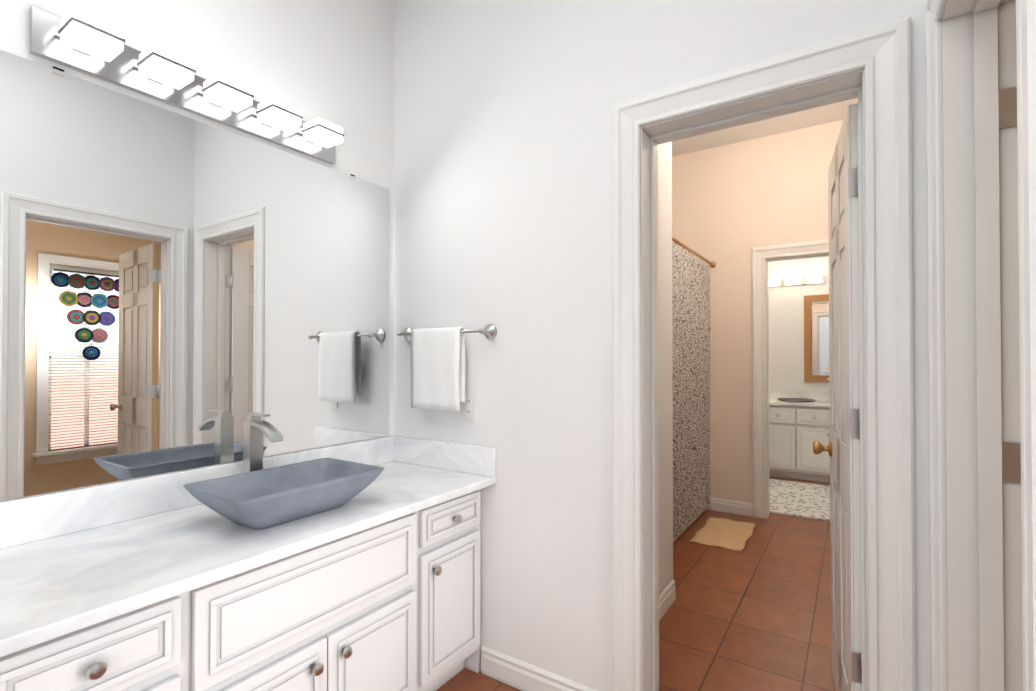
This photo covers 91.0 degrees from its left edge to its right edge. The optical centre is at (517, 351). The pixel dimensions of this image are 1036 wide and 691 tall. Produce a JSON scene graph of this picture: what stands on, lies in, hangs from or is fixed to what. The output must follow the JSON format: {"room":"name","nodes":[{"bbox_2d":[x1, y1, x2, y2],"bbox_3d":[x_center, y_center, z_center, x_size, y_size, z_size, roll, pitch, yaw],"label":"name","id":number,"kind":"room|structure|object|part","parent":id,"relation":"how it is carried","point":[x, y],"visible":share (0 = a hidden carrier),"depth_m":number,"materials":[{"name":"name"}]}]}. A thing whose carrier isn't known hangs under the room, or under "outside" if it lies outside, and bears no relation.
{"room":"bathroom","nodes":[
{"label":"bathroom","id":0,"kind":"room"},
{"bbox_2d":[29,5,343,164],"bbox_3d":[-1.000,-0.867,1.739,0.144,0.125,0.960,0,-1,34],"label":"vanity light","id":1,"kind":"object","parent":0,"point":[79,41],"visible":1,"depth_m":1.59,"materials":[{"name":"white glass"}]},
{"bbox_2d":[0,0,394,501],"bbox_3d":[-1.374,-0.233,1.429,0.159,3.150,2.920,0,-1,34],"label":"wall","id":2,"kind":"structure","parent":0,"point":[178,292],"depth_m":1.71,"materials":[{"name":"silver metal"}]},
{"bbox_2d":[436,476,834,690],"bbox_3d":[0.914,1.407,2.892,2.330,0.100,7.920,0,-1,34],"label":"floor","id":3,"kind":"structure","parent":0,"point":[754,614],"depth_m":2.61,"materials":[{"name":"tile"}]},
{"bbox_2d":[0,487,484,690],"bbox_3d":[-1.034,0.940,1.267,0.586,0.800,2.448,0,-1,34],"label":"bathroom vanity","id":4,"kind":"object","parent":3,"relation":"on","point":[396,606],"depth_m":1.48,"materials":[{"name":"paint"}]},
{"bbox_2d":[0,459,495,658],"bbox_3d":[-1.023,0.525,1.264,0.612,0.030,2.448,0,-1,34],"label":"countertop","id":5,"kind":"structure","parent":4,"relation":"on","point":[61,586],"depth_m":1.29,"materials":[{"name":"white stone"}]},
{"bbox_2d":[243,412,282,472],"bbox_3d":[-0.878,0.364,1.747,0.179,0.300,0.064,0,-1,34],"label":"faucet","id":6,"kind":"object","parent":5,"relation":"on","point":[255,427],"visible":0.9,"depth_m":1.76,"materials":[{"name":"silver metal"}]},
{"bbox_2d":[183,458,383,529],"bbox_3d":[-0.721,0.454,1.618,0.330,0.118,0.500,0,-1,34],"label":"sink","id":7,"kind":"object","parent":5,"relation":"in","point":[265,498],"visible":1,"depth_m":1.59,"materials":[{"name":"concrete"}]},
{"bbox_2d":[673,508,706,542],"bbox_3d":[0.827,1.118,3.896,0.773,0.500,1.806,0,-1,34],"label":"bathtub","id":8,"kind":"object","parent":3,"relation":"on","point":[689,524],"visible":0.06,"depth_m":3.94,"materials":[{"name":"white plastic"}]},
{"bbox_2d":[690,517,755,551],"bbox_3d":[1.558,1.362,3.833,0.358,0.018,0.660,0,-1,34],"label":"bath mat","id":9,"kind":"object","parent":3,"relation":"on","point":[729,534],"visible":1,"depth_m":3.79,"materials":[{"name":"brown fabric"}]},
{"bbox_2d":[769,402,829,482],"bbox_3d":[3.127,0.987,5.673,1.436,0.800,0.602,0,-1,34],"label":"bathroom vanity","id":10,"kind":"object","parent":3,"relation":"on","point":[797,430],"depth_m":5.45,"materials":[{"name":"paint"}]},
{"bbox_2d":[769,398,829,405],"bbox_3d":[3.134,0.569,5.687,1.436,0.035,0.578,0,-1,34],"label":"countertop","id":11,"kind":"structure","parent":10,"relation":"on","point":[818,402],"depth_m":5.51,"materials":[{"name":"white stone"}]},
{"bbox_2d":[778,398,815,401],"bbox_3d":[3.123,0.542,5.708,0.380,0.020,0.380,0,-1,34],"label":"sink","id":12,"kind":"object","parent":11,"relation":"in","point":[796,399],"visible":1,"depth_m":5.68,"materials":[{"name":"grey"}]},
{"bbox_2d":[824,367,828,379],"bbox_3d":[3.434,0.351,5.446,0.276,0.396,0.217,0,-1,34],"label":"vase","id":13,"kind":"object","parent":11,"relation":"on","point":[826,370],"visible":0.17,"depth_m":5.48,"materials":[{"name":"green ceramic"}]},
{"bbox_2d":[769,479,829,521],"bbox_3d":[2.719,1.371,4.731,1.000,0.012,1.280,0,-1,34],"label":"area rug","id":14,"kind":"object","parent":3,"relation":"on","point":[803,500],"visible":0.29,"depth_m":4.70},
{"bbox_2d":[394,0,930,690],"bbox_3d":[0.295,-0.227,1.970,2.040,3.150,0.170,0,-1,34],"label":"wall","id":15,"kind":"structure","parent":0,"point":[502,166],"depth_m":1.99,"materials":[{"name":"white paint"}]},
{"bbox_2d":[0,436,391,546],"bbox_3d":[-1.270,0.452,1.429,0.020,0.120,2.448,0,-1,34],"label":"backsplash","id":16,"kind":"structure","parent":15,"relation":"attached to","point":[28,519],"depth_m":1.53,"materials":[{"name":"white stone"}]},
{"bbox_2d":[392,435,495,474],"bbox_3d":[-0.343,0.461,2.270,0.592,0.120,0.020,0,-1,34],"label":"backsplash","id":17,"kind":"structure","parent":15,"relation":"attached to","point":[477,460],"depth_m":2.24,"materials":[{"name":"white stone"}]},
{"bbox_2d":[397,323,496,340],"bbox_3d":[-0.334,-0.085,2.241,0.546,0.066,0.070,0,-1,34],"label":"towel rail","id":18,"kind":"object","parent":15,"relation":"attached to","point":[489,331],"visible":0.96,"depth_m":2.13,"materials":[{"name":"silver metal"}]},
{"bbox_2d":[411,327,464,410],"bbox_3d":[-0.353,0.073,2.220,0.281,0.355,0.051,0,-1,34],"label":"towel","id":19,"kind":"object","parent":18,"relation":"hanging from","point":[437,368],"visible":1,"depth_m":2.19,"materials":[{"name":"white fabric"}]},
{"bbox_2d":[462,393,475,420],"bbox_3d":[-0.212,0.238,2.195,0.070,0.115,0.008,0,-1,34],"label":"electrical outlet plate","id":20,"kind":"object","parent":15,"relation":"attached to","point":[469,408],"visible":0.94,"depth_m":2.19,"materials":[{"name":"white plastic"}]},
{"bbox_2d":[481,646,596,690],"bbox_3d":[0.094,1.293,1.977,0.590,0.110,0.013,0,-1,34],"label":"baseboard","id":21,"kind":"structure","parent":15,"relation":"attached to","point":[511,671],"depth_m":2.01,"materials":[{"name":"paint"}]},
{"bbox_2d":[612,0,1035,690],"bbox_3d":[0.563,0.221,1.216,1.045,2.238,1.175,0,-1,34],"label":"door frame","id":22,"kind":"structure","parent":15,"relation":"attached to","point":[880,54],"depth_m":1.34,"materials":[{"name":"paint"}]},
{"bbox_2d":[998,86,1020,483],"bbox_3d":[1.097,0.249,1.111,0.069,1.694,0.070,0,-1,34],"label":"bedroom door hinge","id":23,"kind":"object","parent":22,"relation":"attached to","point":[1011,452],"visible":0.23,"depth_m":1.14,"materials":[{"name":"silver metal"}]},
{"bbox_2d":[813,103,861,690],"bbox_3d":[1.161,0.281,1.861,0.176,2.106,0.667,0,-1,34],"label":"hall door","id":24,"kind":"structure","parent":15,"relation":"in","point":[842,448],"depth_m":1.70,"materials":[{"name":"paint"}]},
{"bbox_3d":[1.303,0.399,2.080,0.168,0.064,0.072,0,-1,34],"label":"knob","id":25,"kind":"part","parent":24,"relation":"part of","materials":[{"name":"gold metal"}]},
{"bbox_3d":[1.045,0.223,1.564,0.041,1.594,0.042,0,-1,34],"label":"hall door hinge","id":26,"kind":"part","parent":24,"relation":"part of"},
{"bbox_2d":[658,142,672,594],"bbox_3d":[0.547,-0.222,2.457,0.120,3.150,0.920,0,-1,34],"label":"wall","id":27,"kind":"structure","parent":0,"point":[665,401],"depth_m":2.70,"materials":[{"name":"white paint"}]},
{"bbox_2d":[659,579,675,620],"bbox_3d":[0.607,1.297,2.410,0.013,0.110,0.929,0,-1,34],"label":"baseboard","id":28,"kind":"structure","parent":27,"relation":"attached to","point":[667,597],"depth_m":2.66,"materials":[{"name":"paint"}]},
{"bbox_2d":[672,119,843,509],"bbox_3d":[1.837,-0.202,4.397,2.160,3.150,0.120,0,-1,34],"label":"wall","id":29,"kind":"structure","parent":0,"point":[733,204],"depth_m":4.30,"materials":[{"name":"beige paint"}]},
{"bbox_2d":[672,236,715,267],"bbox_3d":[1.195,-0.764,3.671,0.056,0.055,1.806,0,-1,34],"label":"curtain rod","id":30,"kind":"object","parent":29,"relation":"attached to","point":[712,264],"visible":0.54,"depth_m":3.88,"materials":[{"name":"gold metal"}]},
{"bbox_2d":[672,241,709,537],"bbox_3d":[1.171,0.253,3.622,0.060,1.985,1.620,0,-1,34],"label":"shower curtain","id":31,"kind":"object","parent":30,"relation":"hanging from","point":[691,366],"visible":0.65,"depth_m":3.75,"materials":[{"name":"grey fabric"}]},
{"bbox_2d":[710,497,752,516],"bbox_3d":[1.810,1.318,4.320,0.342,0.110,0.013,0,-1,34],"label":"baseboard","id":32,"kind":"structure","parent":29,"relation":"attached to","point":[716,504],"depth_m":4.31,"materials":[{"name":"paint"}]},
{"bbox_2d":[752,240,828,518],"bbox_3d":[2.339,0.251,4.045,0.856,2.238,0.143,0,-1,34],"label":"door frame","id":33,"kind":"structure","parent":29,"relation":"attached to","point":[760,255],"depth_m":4.20,"materials":[{"name":"paint"}]},
{"bbox_2d":[672,98,857,156],"bbox_3d":[1.888,-1.849,2.278,4.670,0.100,7.920,0,-1,34],"label":"ceiling","id":34,"kind":"structure","parent":0,"point":[829,113],"depth_m":4.06,"materials":[{"name":"paint"}]},
{"bbox_2d":[768,256,829,391],"bbox_3d":[3.336,-0.185,5.982,1.700,3.150,0.120,0,-1,34],"label":"wall","id":35,"kind":"structure","parent":0,"point":[786,338],"depth_m":5.99,"materials":[{"name":"white paint"}]},
{"bbox_2d":[768,276,825,286],"bbox_3d":[3.208,-0.821,5.939,0.660,0.080,0.100,0,-1,34],"label":"light bar","id":36,"kind":"object","parent":35,"relation":"attached to","point":[797,281],"visible":0.81,"depth_m":5.90,"materials":[{"name":"white glass"}]},
{"bbox_2d":[769,390,829,401],"bbox_3d":[3.288,0.507,5.920,1.436,0.095,0.020,0,-1,34],"label":"backsplash","id":37,"kind":"structure","parent":35,"relation":"attached to","point":[825,396],"depth_m":5.92,"materials":[{"name":"white stone"}]},
{"bbox_2d":[804,294,828,381],"bbox_3d":[3.587,-0.153,5.726,0.640,1.000,0.023,0,-1,34],"label":"mirror","id":38,"kind":"object","parent":35,"relation":"attached to","point":[816,335],"visible":0.48,"depth_m":5.83,"materials":[{"name":"brown wood"}]}
]}

